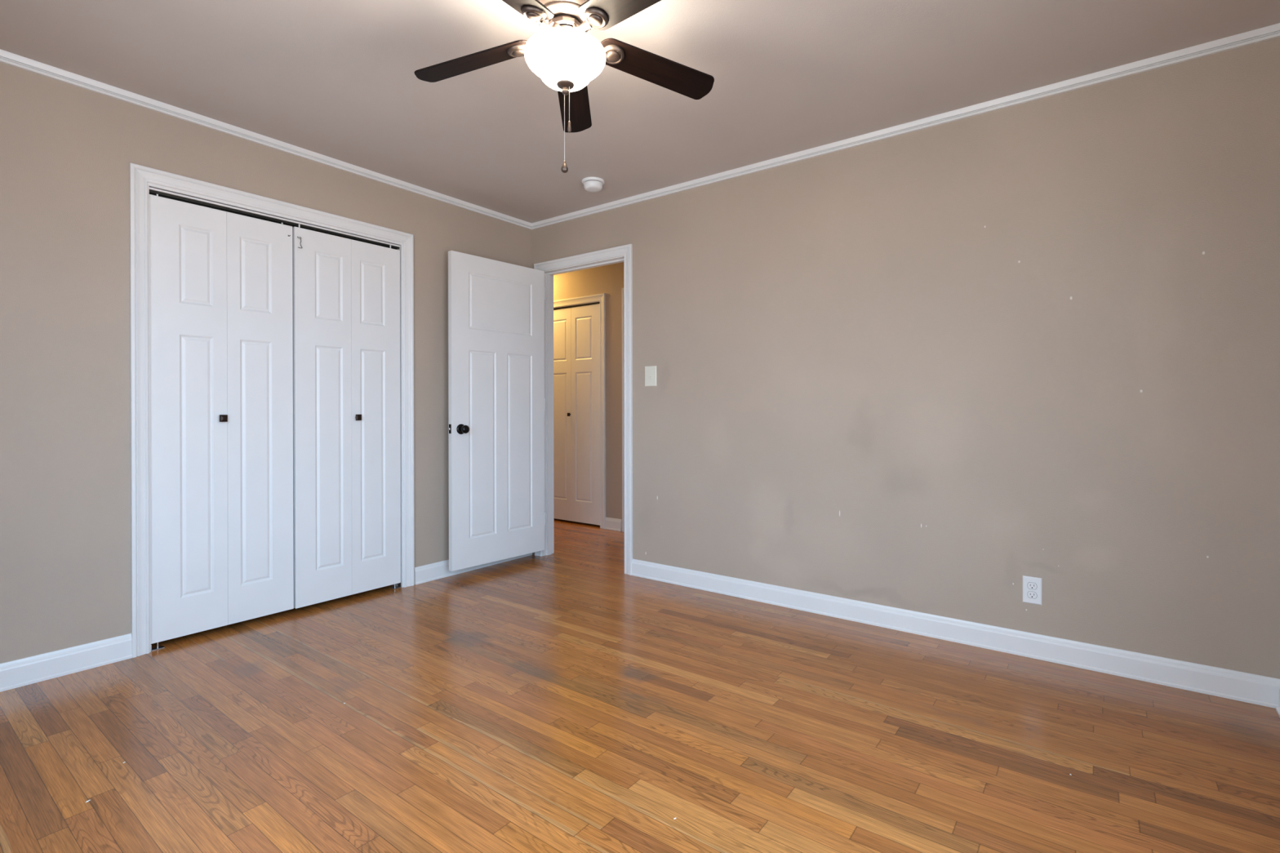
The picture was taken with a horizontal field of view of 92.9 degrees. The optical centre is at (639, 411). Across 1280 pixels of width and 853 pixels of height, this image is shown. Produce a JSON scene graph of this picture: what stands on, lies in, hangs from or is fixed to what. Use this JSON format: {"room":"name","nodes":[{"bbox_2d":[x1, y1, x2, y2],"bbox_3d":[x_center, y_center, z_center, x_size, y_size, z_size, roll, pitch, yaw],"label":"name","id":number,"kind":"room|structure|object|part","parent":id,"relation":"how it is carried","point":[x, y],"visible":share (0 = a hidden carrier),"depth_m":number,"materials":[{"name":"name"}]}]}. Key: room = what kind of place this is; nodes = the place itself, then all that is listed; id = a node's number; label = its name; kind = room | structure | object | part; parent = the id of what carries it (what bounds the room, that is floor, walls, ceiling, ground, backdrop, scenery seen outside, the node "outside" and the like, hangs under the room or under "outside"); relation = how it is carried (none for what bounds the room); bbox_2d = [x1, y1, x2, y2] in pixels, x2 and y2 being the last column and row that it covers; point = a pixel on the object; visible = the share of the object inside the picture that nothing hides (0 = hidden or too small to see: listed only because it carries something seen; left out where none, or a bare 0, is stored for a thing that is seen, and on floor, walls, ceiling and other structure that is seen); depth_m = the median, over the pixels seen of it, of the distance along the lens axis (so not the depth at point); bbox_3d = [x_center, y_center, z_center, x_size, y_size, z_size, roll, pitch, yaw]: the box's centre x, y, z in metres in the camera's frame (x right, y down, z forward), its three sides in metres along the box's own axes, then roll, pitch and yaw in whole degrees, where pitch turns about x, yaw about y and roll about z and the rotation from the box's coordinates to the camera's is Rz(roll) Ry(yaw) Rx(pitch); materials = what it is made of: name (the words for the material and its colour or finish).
{"room":"empty bedroom","nodes":[
{"label":"empty bedroom","id":0,"kind":"room"},
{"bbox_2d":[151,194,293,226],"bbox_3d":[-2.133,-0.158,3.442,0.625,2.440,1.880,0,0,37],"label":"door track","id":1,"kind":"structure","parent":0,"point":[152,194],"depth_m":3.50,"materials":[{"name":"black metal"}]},
{"bbox_2d":[0,62,532,663],"bbox_3d":[-1.913,-0.157,3.120,0.115,2.440,3.550,0,0,37],"label":"wall","id":2,"kind":"structure","parent":0,"point":[67,150],"depth_m":2.52,"materials":[{"name":"beige paint"}]},
{"bbox_2d":[0,633,132,692],"bbox_3d":[-2.516,1.015,2.213,0.016,0.104,1.068,0,0,37],"label":"baseboard","id":3,"kind":"structure","parent":2,"relation":"attached to","point":[23,672],"depth_m":2.46,"materials":[{"name":"white paint"}]},
{"bbox_2d":[149,194,293,651],"bbox_3d":[-1.997,0.037,2.942,0.058,2.051,0.603,0,0,37],"label":"door","id":4,"kind":"structure","parent":2,"relation":"in","point":[221,304],"depth_m":2.92,"materials":[{"name":"white paint"}]},
{"bbox_3d":[-2.004,0.033,2.920,0.044,0.034,0.034,0,0,37],"label":"knob","id":5,"kind":"part","parent":4,"relation":"part of","materials":[{"name":"brown metal"}]},
{"bbox_2d":[0,48,531,229],"bbox_3d":[-1.814,-1.357,3.134,0.022,0.041,3.400,0,0,37],"label":"crown molding","id":6,"kind":"structure","parent":2,"relation":"attached to","point":[6,57],"depth_m":2.90,"materials":[{"name":"white paint"}]},
{"bbox_2d":[128,162,414,657],"bbox_3d":[-1.838,-0.006,3.205,0.133,2.138,1.358,0,0,37],"label":"door frame","id":7,"kind":"structure","parent":2,"relation":"attached to","point":[142,179],"depth_m":2.70,"materials":[{"name":"white paint"}]},
{"bbox_2d":[149,189,399,249],"bbox_3d":[-1.829,-0.988,3.193,0.030,0.022,1.214,0,0,37],"label":"track","id":8,"kind":"object","parent":2,"relation":"attached to","point":[151,192],"visible":0.76,"depth_m":3.06,"materials":[{"name":"metal"}]},
{"bbox_2d":[292,223,401,608],"bbox_3d":[-1.623,0.035,3.425,0.062,2.051,0.604,0,0,37],"label":"door","id":9,"kind":"structure","parent":2,"relation":"in","point":[346,291],"depth_m":3.39,"materials":[{"name":"white paint"}]},
{"bbox_3d":[-1.599,0.033,3.442,0.044,0.034,0.034,0,0,37],"label":"knob","id":10,"kind":"part","parent":9,"relation":"part of","materials":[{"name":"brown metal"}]},
{"bbox_2d":[414,552,532,585],"bbox_3d":[-1.084,1.007,4.113,0.016,0.104,0.974,0,0,37],"label":"baseboard","id":11,"kind":"structure","parent":2,"relation":"attached to","point":[433,571],"depth_m":3.86,"materials":[{"name":"white paint"}]},
{"bbox_2d":[553,262,623,519],"bbox_3d":[-0.284,-0.167,5.518,4.200,2.440,0.120,0,0,37],"label":"wall","id":12,"kind":"structure","parent":0,"point":[608,279],"depth_m":5.42,"materials":[{"name":"beige paint"}]},
{"bbox_2d":[553,303,599,525],"bbox_3d":[-0.646,0.027,5.730,0.742,2.010,0.058,0,0,37],"label":"door","id":13,"kind":"structure","parent":12,"relation":"in","point":[576,330],"depth_m":5.69,"materials":[{"name":"white paint"}]},
{"bbox_2d":[553,302,599,310],"bbox_3d":[-0.642,-0.986,5.731,0.750,0.013,0.024,0,0,37],"label":"track","id":14,"kind":"object","parent":12,"relation":"attached to","point":[596,303],"visible":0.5,"depth_m":5.68,"materials":[{"name":"metal"}]},
{"bbox_2d":[553,293,605,528],"bbox_3d":[-0.621,-0.004,5.761,0.864,2.113,0.138,0,0,37],"label":"door frame","id":15,"kind":"structure","parent":12,"relation":"attached to","point":[601,298],"depth_m":5.47,"materials":[{"name":"white paint"}]},
{"bbox_2d":[604,517,622,531],"bbox_3d":[-0.238,1.001,5.403,0.185,0.104,0.016,0,0,37],"label":"baseboard","id":16,"kind":"structure","parent":12,"relation":"attached to","point":[614,524],"depth_m":5.39,"materials":[{"name":"white paint"}]},
{"bbox_2d":[622,288,624,532],"bbox_3d":[0.216,-0.013,5.055,0.928,2.133,0.018,0,0,37],"label":"door frame","id":17,"kind":"structure","parent":12,"relation":"attached to","point":[623,363],"depth_m":5.32,"materials":[{"name":"white paint"}]},
{"bbox_2d":[0,518,1279,852],"bbox_3d":[-0.698,1.086,3.343,6.260,0.050,5.162,0,0,37],"label":"floor","id":18,"kind":"structure","parent":0,"point":[565,700],"depth_m":1.96,"materials":[{"name":"brown wood"}]},
{"bbox_2d":[0,0,1279,222],"bbox_3d":[-0.703,-1.429,3.273,6.430,0.100,5.260,0,0,37],"label":"ceiling","id":19,"kind":"structure","parent":0,"point":[336,79],"depth_m":2.42,"materials":[{"name":"beige paint"}]},
{"bbox_2d":[413,0,714,173],"bbox_3d":[-0.241,-1.065,1.897,1.016,0.618,0.997,0,0,37],"label":"ceiling fan","id":20,"kind":"object","parent":19,"relation":"hanging from","point":[566,57],"visible":1,"depth_m":1.91,"materials":[{"name":"brown wood"}]},
{"bbox_3d":[-0.544,-1.153,2.004,0.425,0.006,0.116,-7,11,15],"label":"fan blade","id":21,"kind":"part","parent":20,"relation":"part of","materials":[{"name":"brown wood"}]},
{"bbox_3d":[-0.382,-1.152,1.640,0.116,0.006,0.425,14,13,25],"label":"fan blade","id":22,"kind":"part","parent":20,"relation":"part of","materials":[{"name":"brown wood"}]},
{"bbox_3d":[-0.238,-0.899,1.924,0.003,0.211,0.003,0,0,19],"label":"pull chain","id":23,"kind":"part","parent":20,"relation":"part of","materials":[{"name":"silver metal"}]},
{"bbox_3d":[-0.236,-1.095,1.923,0.256,0.122,0.256,0,0,37],"label":"lamp shade","id":24,"kind":"part","parent":20,"relation":"part of","materials":[{"name":"white glass"}]},
{"bbox_3d":[-0.223,-0.972,1.918,0.003,0.117,0.003,0,0,19],"label":"pull chain","id":25,"kind":"part","parent":20,"relation":"part of","materials":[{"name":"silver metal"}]},
{"bbox_3d":[-0.244,-1.154,2.241,0.116,0.006,0.425,-13,-6,-3],"label":"fan blade","id":26,"kind":"part","parent":20,"relation":"part of","materials":[{"name":"brown wood"}]},
{"bbox_3d":[-0.025,-1.152,1.684,0.116,0.006,0.425,17,-4,-42],"label":"fan blade","id":27,"kind":"part","parent":20,"relation":"part of","materials":[{"name":"brown wood"}]},
{"bbox_3d":[0.055,-1.154,2.054,0.425,0.006,0.116,7,-16,-24],"label":"fan blade","id":28,"kind":"part","parent":20,"relation":"part of","materials":[{"name":"brown wood"}]},
{"bbox_2d":[582,177,604,192],"bbox_3d":[-0.280,-1.354,3.646,0.136,0.053,0.136,0,0,37],"label":"smoke detector","id":29,"kind":"object","parent":19,"relation":"attached to","point":[593,184],"visible":1,"depth_m":3.61,"materials":[{"name":"white plastic"}]},
{"bbox_2d":[531,37,1279,679],"bbox_3d":[-0.129,-0.162,4.070,6.190,2.440,0.115,0,0,37],"label":"wall","id":30,"kind":"structure","parent":0,"point":[933,370],"depth_m":2.69,"materials":[{"name":"beige paint"}]},
{"bbox_2d":[448,250,545,571],"bbox_3d":[-0.943,-0.005,4.093,0.166,2.002,0.778,0,0,40],"label":"door","id":31,"kind":"structure","parent":30,"relation":"in","point":[496,400],"depth_m":4.05,"materials":[{"name":"white paint"}]},
{"bbox_3d":[-1.106,0.112,3.823,0.065,0.065,0.065,0,0,40],"label":"knob","id":32,"kind":"part","parent":31,"relation":"part of","materials":[{"name":"black metal"}]},
{"bbox_2d":[533,244,632,575],"bbox_3d":[-0.374,-0.013,4.255,0.900,2.140,0.151,0,0,37],"label":"door frame","id":33,"kind":"structure","parent":30,"relation":"attached to","point":[624,253],"depth_m":4.16,"materials":[{"name":"white paint"}]},
{"bbox_2d":[644,365,656,386],"bbox_3d":[0.063,-0.224,3.841,0.090,0.128,0.018,0,0,37],"label":"light switch","id":34,"kind":"object","parent":30,"relation":"attached to","point":[650,371],"visible":1,"depth_m":3.84,"materials":[{"name":"beige plastic"}]},
{"bbox_2d":[531,22,1279,230],"bbox_3d":[0.747,-1.360,3.319,3.890,0.041,0.022,0,0,37],"label":"crown molding","id":35,"kind":"structure","parent":30,"relation":"attached to","point":[1271,32],"depth_m":2.75,"materials":[{"name":"white paint"}]},
{"bbox_2d":[631,559,1279,708],"bbox_3d":[1.126,1.008,3.048,2.952,0.104,0.016,0,0,37],"label":"baseboard","id":36,"kind":"structure","parent":30,"relation":"attached to","point":[1251,688],"depth_m":2.69,"materials":[{"name":"white paint"}]},
{"bbox_2d":[1022,575,1041,604],"bbox_3d":[1.692,0.772,2.625,0.070,0.115,0.008,0,0,37],"label":"wall outlet","id":37,"kind":"object","parent":30,"relation":"attached to","point":[1032,586],"visible":1,"depth_m":2.62,"materials":[{"name":"white plastic"}]},
{"bbox_2d":[1026,591,1036,599],"bbox_3d":[1.691,0.792,2.624,0.036,0.030,0.001,0,0,37],"label":"receptacle","id":38,"kind":"object","parent":37,"relation":"attached to","point":[1030,594],"depth_m":2.62,"materials":[{"name":"white plastic"}]},
{"bbox_2d":[1026,582,1036,590],"bbox_3d":[1.691,0.753,2.623,0.036,0.030,0.004,0,0,37],"label":"receptacle","id":39,"kind":"object","parent":37,"relation":"attached to","point":[1030,585],"depth_m":2.62,"materials":[{"name":"white plastic"}]},
{"bbox_3d":[1.330,-0.152,0.748,0.140,2.440,3.665,0,0,37],"label":"wall","id":40,"kind":"structure","parent":0,"visible":0},
{"bbox_2d":[1275,688,1279,717],"bbox_3d":[1.271,1.016,0.820,0.038,0.104,3.400,0,0,37],"label":"baseboard","id":41,"kind":"structure","parent":40,"relation":"attached to","point":[1277,709],"depth_m":2.15,"materials":[{"name":"white paint"}]}
]}

